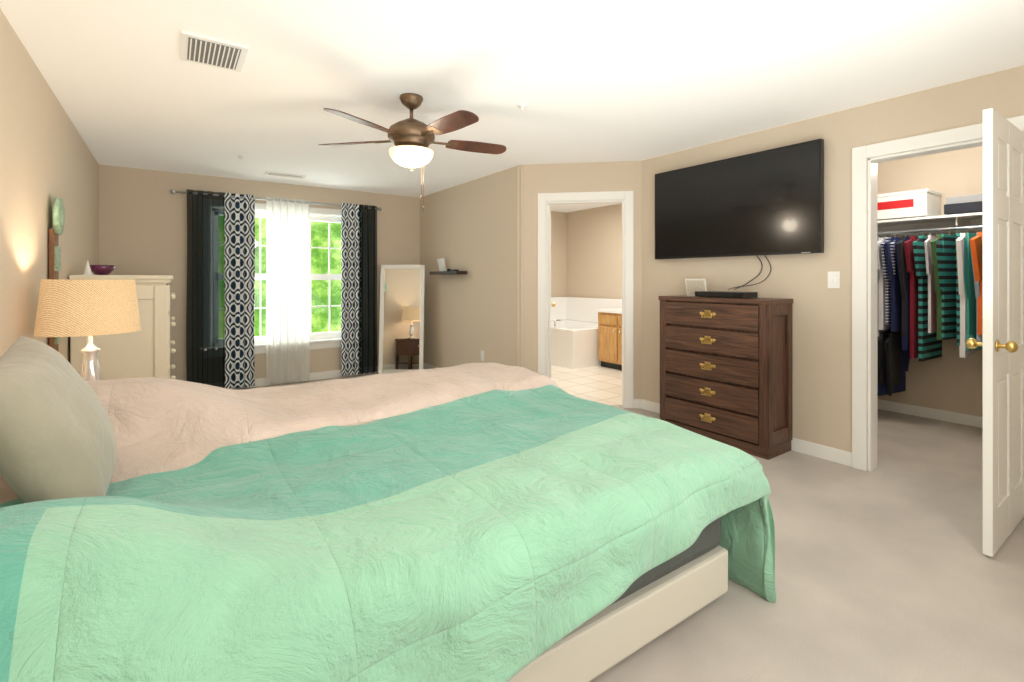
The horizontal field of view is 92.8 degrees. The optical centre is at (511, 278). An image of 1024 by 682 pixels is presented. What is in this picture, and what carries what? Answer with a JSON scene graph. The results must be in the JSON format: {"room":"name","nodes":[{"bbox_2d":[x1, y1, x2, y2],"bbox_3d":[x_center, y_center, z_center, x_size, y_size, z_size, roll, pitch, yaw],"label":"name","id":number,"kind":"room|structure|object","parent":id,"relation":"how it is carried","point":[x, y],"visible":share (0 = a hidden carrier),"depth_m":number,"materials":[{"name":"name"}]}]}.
{"room":"bedroom","nodes":[
{"label":"bedroom","id":0,"kind":"room"},
{"bbox_2d":[0,9,99,362],"bbox_3d":[-2.253,0.060,2.067,0.120,2.440,7.210,0,0,-35],"label":"wall","id":1,"kind":"structure","parent":0,"point":[44,157],"depth_m":2.60,"materials":[{"name":"beige paint"}]},
{"bbox_2d":[49,197,64,351],"bbox_3d":[-2.769,0.130,2.968,0.054,1.250,0.230,0,0,-35],"label":"plaque","id":2,"kind":"object","parent":1,"relation":"attached to","point":[54,234],"visible":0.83,"depth_m":2.92,"materials":[{"name":"brown wood"}]},
{"bbox_2d":[100,165,419,380],"bbox_3d":[-1.657,0.060,6.812,6.300,2.440,0.120,0,0,-35],"label":"wall","id":3,"kind":"structure","parent":0,"point":[143,225],"depth_m":5.34,"materials":[{"name":"beige paint"}]},
{"bbox_2d":[204,203,340,353],"bbox_3d":[-2.763,-0.001,5.985,1.810,1.788,0.175,0,0,-35],"label":"window","id":4,"kind":"structure","parent":3,"relation":"in","point":[330,334],"depth_m":6.20,"materials":[{"name":"white"}]},
{"bbox_2d":[170,189,381,388],"bbox_3d":[-2.719,0.140,5.906,2.328,2.220,0.110,0,0,-35],"label":"curtains","id":5,"kind":"object","parent":3,"relation":"hanging from","point":[220,270],"visible":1,"depth_m":5.77,"materials":[{"name":"black fabric"}]},
{"bbox_2d":[420,164,539,372],"bbox_3d":[-0.514,0.060,5.934,0.154,2.440,2.609,0,0,-35],"label":"wall","id":6,"kind":"structure","parent":0,"point":[482,231],"depth_m":5.54,"materials":[{"name":"beige paint"}]},
{"bbox_2d":[430,258,466,274],"bbox_3d":[-0.804,-0.156,6.090,0.150,0.212,0.720,0,0,-35],"label":"floating shelf","id":7,"kind":"object","parent":6,"relation":"attached to","point":[443,270],"visible":0.98,"depth_m":6.12,"materials":[{"name":"brown wood"}]},
{"bbox_2d":[481,350,483,360],"bbox_3d":[-0.339,0.880,5.561,0.012,0.118,0.072,0,0,-35],"label":"electrical outlet","id":8,"kind":"object","parent":6,"relation":"attached to","point":[482,355],"visible":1,"depth_m":5.56,"materials":[{"name":"white plastic"}]},
{"bbox_2d":[230,363,982,466],"bbox_3d":[0.377,1.232,3.908,6.300,0.095,6.970,0,0,-35],"label":"baseboard","id":9,"kind":"structure","parent":6,"relation":"attached to","point":[824,452],"depth_m":4.42,"materials":[{"name":"white"}]},
{"bbox_2d":[0,0,1023,212],"bbox_3d":[0.377,-1.200,3.908,6.600,0.080,7.300,0,0,-35],"label":"ceiling","id":10,"kind":"structure","parent":0,"point":[588,81],"depth_m":2.74,"materials":[{"name":"white paint"}]},
{"bbox_2d":[180,30,248,71],"bbox_3d":[-1.527,-1.151,2.495,0.280,0.019,0.340,0,0,-35],"label":"ceiling vent","id":11,"kind":"object","parent":10,"relation":"in","point":[208,51],"visible":1,"depth_m":2.46,"materials":[{"name":"white metal"}]},
{"bbox_2d":[265,171,305,178],"bbox_3d":[-2.524,-1.151,5.435,0.400,0.019,0.140,0,0,-35],"label":"ceiling vent","id":12,"kind":"object","parent":10,"relation":"in","point":[285,174],"visible":1,"depth_m":5.40,"materials":[{"name":"white metal"}]},
{"bbox_2d":[318,93,505,210],"bbox_3d":[-0.605,-0.796,3.099,1.244,0.725,1.232,0,0,-35],"label":"fan","id":13,"kind":"object","parent":10,"relation":"hanging from","point":[411,139],"visible":1,"depth_m":3.02,"materials":[{"name":"brown metal"}]},
{"bbox_2d":[518,103,526,109],"bbox_3d":[0.070,-1.142,3.247,0.060,0.036,0.060,0,0,-35],"label":"detector","id":14,"kind":"object","parent":10,"relation":"attached to","point":[522,106],"visible":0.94,"depth_m":3.24,"materials":[{"name":"white plastic"}]},
{"bbox_2d":[551,364,621,405],"bbox_3d":[0.895,1.274,6.266,2.746,0.012,3.700,0,0,-35],"label":"floor","id":15,"kind":"structure","parent":0,"point":[601,384],"depth_m":5.94,"materials":[{"name":"beige tile"}]},
{"bbox_2d":[551,297,621,368],"bbox_3d":[0.904,0.800,7.674,1.085,0.960,1.375,0,0,-35],"label":"bathtub","id":16,"kind":"object","parent":15,"relation":"on","point":[574,332],"visible":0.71,"depth_m":7.15,"materials":[{"name":"white ceramic"}]},
{"bbox_2d":[598,312,621,369],"bbox_3d":[1.912,0.880,6.582,0.687,0.800,1.490,0,0,-35],"label":"bathroom vanity","id":17,"kind":"object","parent":15,"relation":"on","point":[609,337],"depth_m":6.80,"materials":[{"name":"brown wood"}]},
{"bbox_2d":[596,308,621,311],"bbox_3d":[1.920,0.460,6.587,0.669,0.040,1.510,0,0,-35],"label":"countertop","id":18,"kind":"structure","parent":17,"relation":"on","point":[610,309],"depth_m":6.92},
{"bbox_2d":[540,161,635,398],"bbox_3d":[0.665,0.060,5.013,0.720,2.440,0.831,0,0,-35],"label":"wall","id":19,"kind":"structure","parent":0,"point":[586,245],"depth_m":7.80,"materials":[{"name":"beige paint"}]},
{"bbox_2d":[549,206,555,377],"bbox_3d":[0.419,0.258,5.450,0.519,2.020,0.605,0,0,-35],"label":"door","id":20,"kind":"structure","parent":19,"relation":"in","point":[552,304],"depth_m":5.07,"materials":[{"name":"white wood"}]},
{"bbox_2d":[538,191,633,408],"bbox_3d":[0.740,0.208,4.943,0.793,2.145,0.660,0,0,-35],"label":"door frame","id":21,"kind":"structure","parent":19,"relation":"attached to","point":[626,198],"depth_m":4.86,"materials":[{"name":"white wood"}]},
{"bbox_2d":[237,373,1023,681],"bbox_3d":[0.377,1.320,3.908,6.600,0.080,7.300,0,0,-35],"label":"floor","id":22,"kind":"structure","parent":0,"point":[887,570],"depth_m":2.02,"materials":[{"name":"beige carpet"}]},
{"bbox_2d":[69,275,175,379],"bbox_3d":[-3.279,0.627,4.199,0.626,1.305,1.410,0,0,-35],"label":"chest","id":23,"kind":"object","parent":22,"relation":"on","point":[145,351],"visible":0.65,"depth_m":3.71,"materials":[{"name":"beige wood"}]},
{"bbox_2d":[81,260,93,274],"bbox_3d":[-3.111,-0.081,3.571,0.068,0.111,0.068,0,0,-35],"label":"cone","id":24,"kind":"object","parent":23,"relation":"on","point":[87,270],"visible":0.9,"depth_m":3.56,"materials":[{"name":"white ceramic"}]},
{"bbox_2d":[90,265,115,274],"bbox_3d":[-3.128,-0.064,3.718,0.170,0.078,0.170,0,0,-35],"label":"bowl","id":25,"kind":"object","parent":23,"relation":"on","point":[102,269],"visible":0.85,"depth_m":3.67,"materials":[{"name":"purple glass"}]},
{"bbox_2d":[0,336,776,681],"bbox_3d":[-0.568,0.732,2.127,2.469,1.102,2.252,0,0,-35],"label":"bed","id":26,"kind":"object","parent":22,"relation":"on","point":[482,522],"visible":1,"depth_m":1.32,"materials":[{"name":"beige"}]},
{"bbox_2d":[0,336,115,546],"bbox_3d":[-1.290,0.420,1.367,0.276,0.506,0.681,0,0,-35],"label":"pillow","id":27,"kind":"object","parent":26,"relation":"on","point":[58,439],"depth_m":1.21,"materials":[{"name":"fabric"}]},
{"bbox_2d":[0,362,596,533],"bbox_3d":[-0.842,0.729,2.541,2.462,0.671,1.266,0,0,-35],"label":"comforter","id":28,"kind":"object","parent":26,"relation":"on","point":[163,429],"depth_m":1.99,"materials":[{"name":"fabric"}]},
{"bbox_2d":[378,265,424,373],"bbox_3d":[-1.445,0.547,6.398,0.580,1.458,0.152,0,0,1],"label":"mirror","id":29,"kind":"object","parent":22,"relation":"on","point":[401,324],"visible":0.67,"depth_m":6.39,"materials":[{"name":"white mirror"}]},
{"bbox_2d":[658,295,792,459],"bbox_3d":[1.664,0.715,3.900,0.374,1.130,0.950,0,0,-35],"label":"dresser","id":30,"kind":"object","parent":22,"relation":"on","point":[726,370],"visible":0.98,"depth_m":3.66,"materials":[{"name":"brown wood"}]},
{"bbox_2d":[685,279,706,295],"bbox_3d":[1.601,0.076,4.210,0.078,0.150,0.200,0,0,-35],"label":"card","id":31,"kind":"object","parent":30,"relation":"on","point":[693,286],"visible":0.74,"depth_m":4.20,"materials":[{"name":"white paper"}]},
{"bbox_2d":[695,291,757,297],"bbox_3d":[1.694,0.126,3.872,0.192,0.042,0.420,0,0,-35],"label":"cable box","id":32,"kind":"object","parent":30,"relation":"on","point":[726,294],"visible":1,"depth_m":3.76,"materials":[{"name":"black plastic"}]},
{"bbox_3d":[-2.232,0.971,2.588,0.471,0.618,0.460,0,0,-35],"label":"nightstand","id":33,"kind":"object","parent":22,"relation":"on","visible":0},
{"bbox_2d":[33,279,140,380],"bbox_3d":[-2.237,0.333,2.584,0.430,0.655,0.430,0,0,-35],"label":"lamp","id":34,"kind":"object","parent":33,"relation":"on","point":[90,308],"visible":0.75,"depth_m":2.44,"materials":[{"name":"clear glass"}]},
{"bbox_2d":[684,149,795,396],"bbox_3d":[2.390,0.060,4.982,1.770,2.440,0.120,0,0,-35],"label":"wall","id":35,"kind":"structure","parent":0,"point":[720,273],"depth_m":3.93,"materials":[{"name":"beige paint"}]},
{"bbox_2d":[655,138,823,258],"bbox_3d":[1.779,-0.580,4.011,0.078,0.800,1.430,0,0,-35],"label":"tv","id":36,"kind":"object","parent":35,"relation":"attached to","point":[769,202],"visible":1,"depth_m":3.85,"materials":[{"name":"black plastic"}]},
{"bbox_2d":[734,256,762,289],"bbox_3d":[1.875,-0.064,3.874,0.062,0.314,0.207,0,0,-35],"label":"cord","id":37,"kind":"object","parent":36,"relation":"hanging from","point":[755,277],"visible":0.88,"depth_m":3.84,"materials":[{"name":"black plastic"}]},
{"bbox_2d":[728,256,770,289],"bbox_3d":[1.886,-0.064,3.878,0.044,0.314,0.333,0,0,-35],"label":"cord","id":38,"kind":"object","parent":36,"relation":"hanging from","point":[761,281],"visible":0.83,"depth_m":3.79,"materials":[{"name":"black plastic"}]},
{"bbox_2d":[828,271,839,287],"bbox_3d":[2.246,0.010,3.404,0.012,0.118,0.075,0,0,-35],"label":"light switch","id":39,"kind":"object","parent":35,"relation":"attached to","point":[833,279],"visible":1,"depth_m":3.40,"materials":[{"name":"white plastic"}]},
{"bbox_2d":[852,115,1023,470],"bbox_3d":[2.629,0.198,2.976,0.160,2.165,0.910,0,0,-35],"label":"door frame","id":40,"kind":"structure","parent":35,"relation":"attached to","point":[933,140],"depth_m":3.25,"materials":[{"name":"white wood"}]},
{"bbox_2d":[966,108,1023,556],"bbox_3d":[2.476,0.245,2.439,0.735,2.045,0.178,0,0,-35],"label":"closet door","id":41,"kind":"structure","parent":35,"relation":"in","point":[1002,344],"depth_m":2.33,"materials":[{"name":"white wood"}]},
{"bbox_2d":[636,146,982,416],"bbox_3d":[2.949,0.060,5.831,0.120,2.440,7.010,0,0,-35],"label":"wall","id":42,"kind":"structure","parent":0,"point":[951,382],"depth_m":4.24,"materials":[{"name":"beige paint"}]},
{"bbox_2d":[877,212,982,236],"bbox_3d":[3.828,-0.470,4.115,0.401,0.120,2.920,0,0,-35],"label":"closet shelf","id":43,"kind":"object","parent":42,"relation":"attached to","point":[957,220],"visible":0.41,"depth_m":4.36,"materials":[{"name":"white wood"}]},
{"bbox_2d":[877,225,982,395],"bbox_3d":[3.727,0.328,4.054,0.826,1.525,2.936,0,0,-35],"label":"hanging clothes","id":44,"kind":"object","parent":43,"relation":"hanging from","point":[929,293],"visible":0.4,"depth_m":4.09,"materials":[{"name":"multicoloured fabric"}]},
{"bbox_2d":[877,189,982,220],"bbox_3d":[3.723,-0.649,4.237,0.380,0.236,2.090,0,0,-35],"label":"boxes","id":45,"kind":"object","parent":43,"relation":"on","point":[912,204],"visible":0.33,"depth_m":4.24,"materials":[{"name":"white cardboard"}]},
{"label":"outside","id":46,"kind":"structure","parent":0,"visible":0},
{"bbox_2d":[254,217,340,336],"bbox_3d":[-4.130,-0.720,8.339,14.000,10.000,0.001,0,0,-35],"label":"trees","id":47,"kind":"object","parent":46,"point":[317,226],"depth_m":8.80,"materials":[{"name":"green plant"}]}
]}

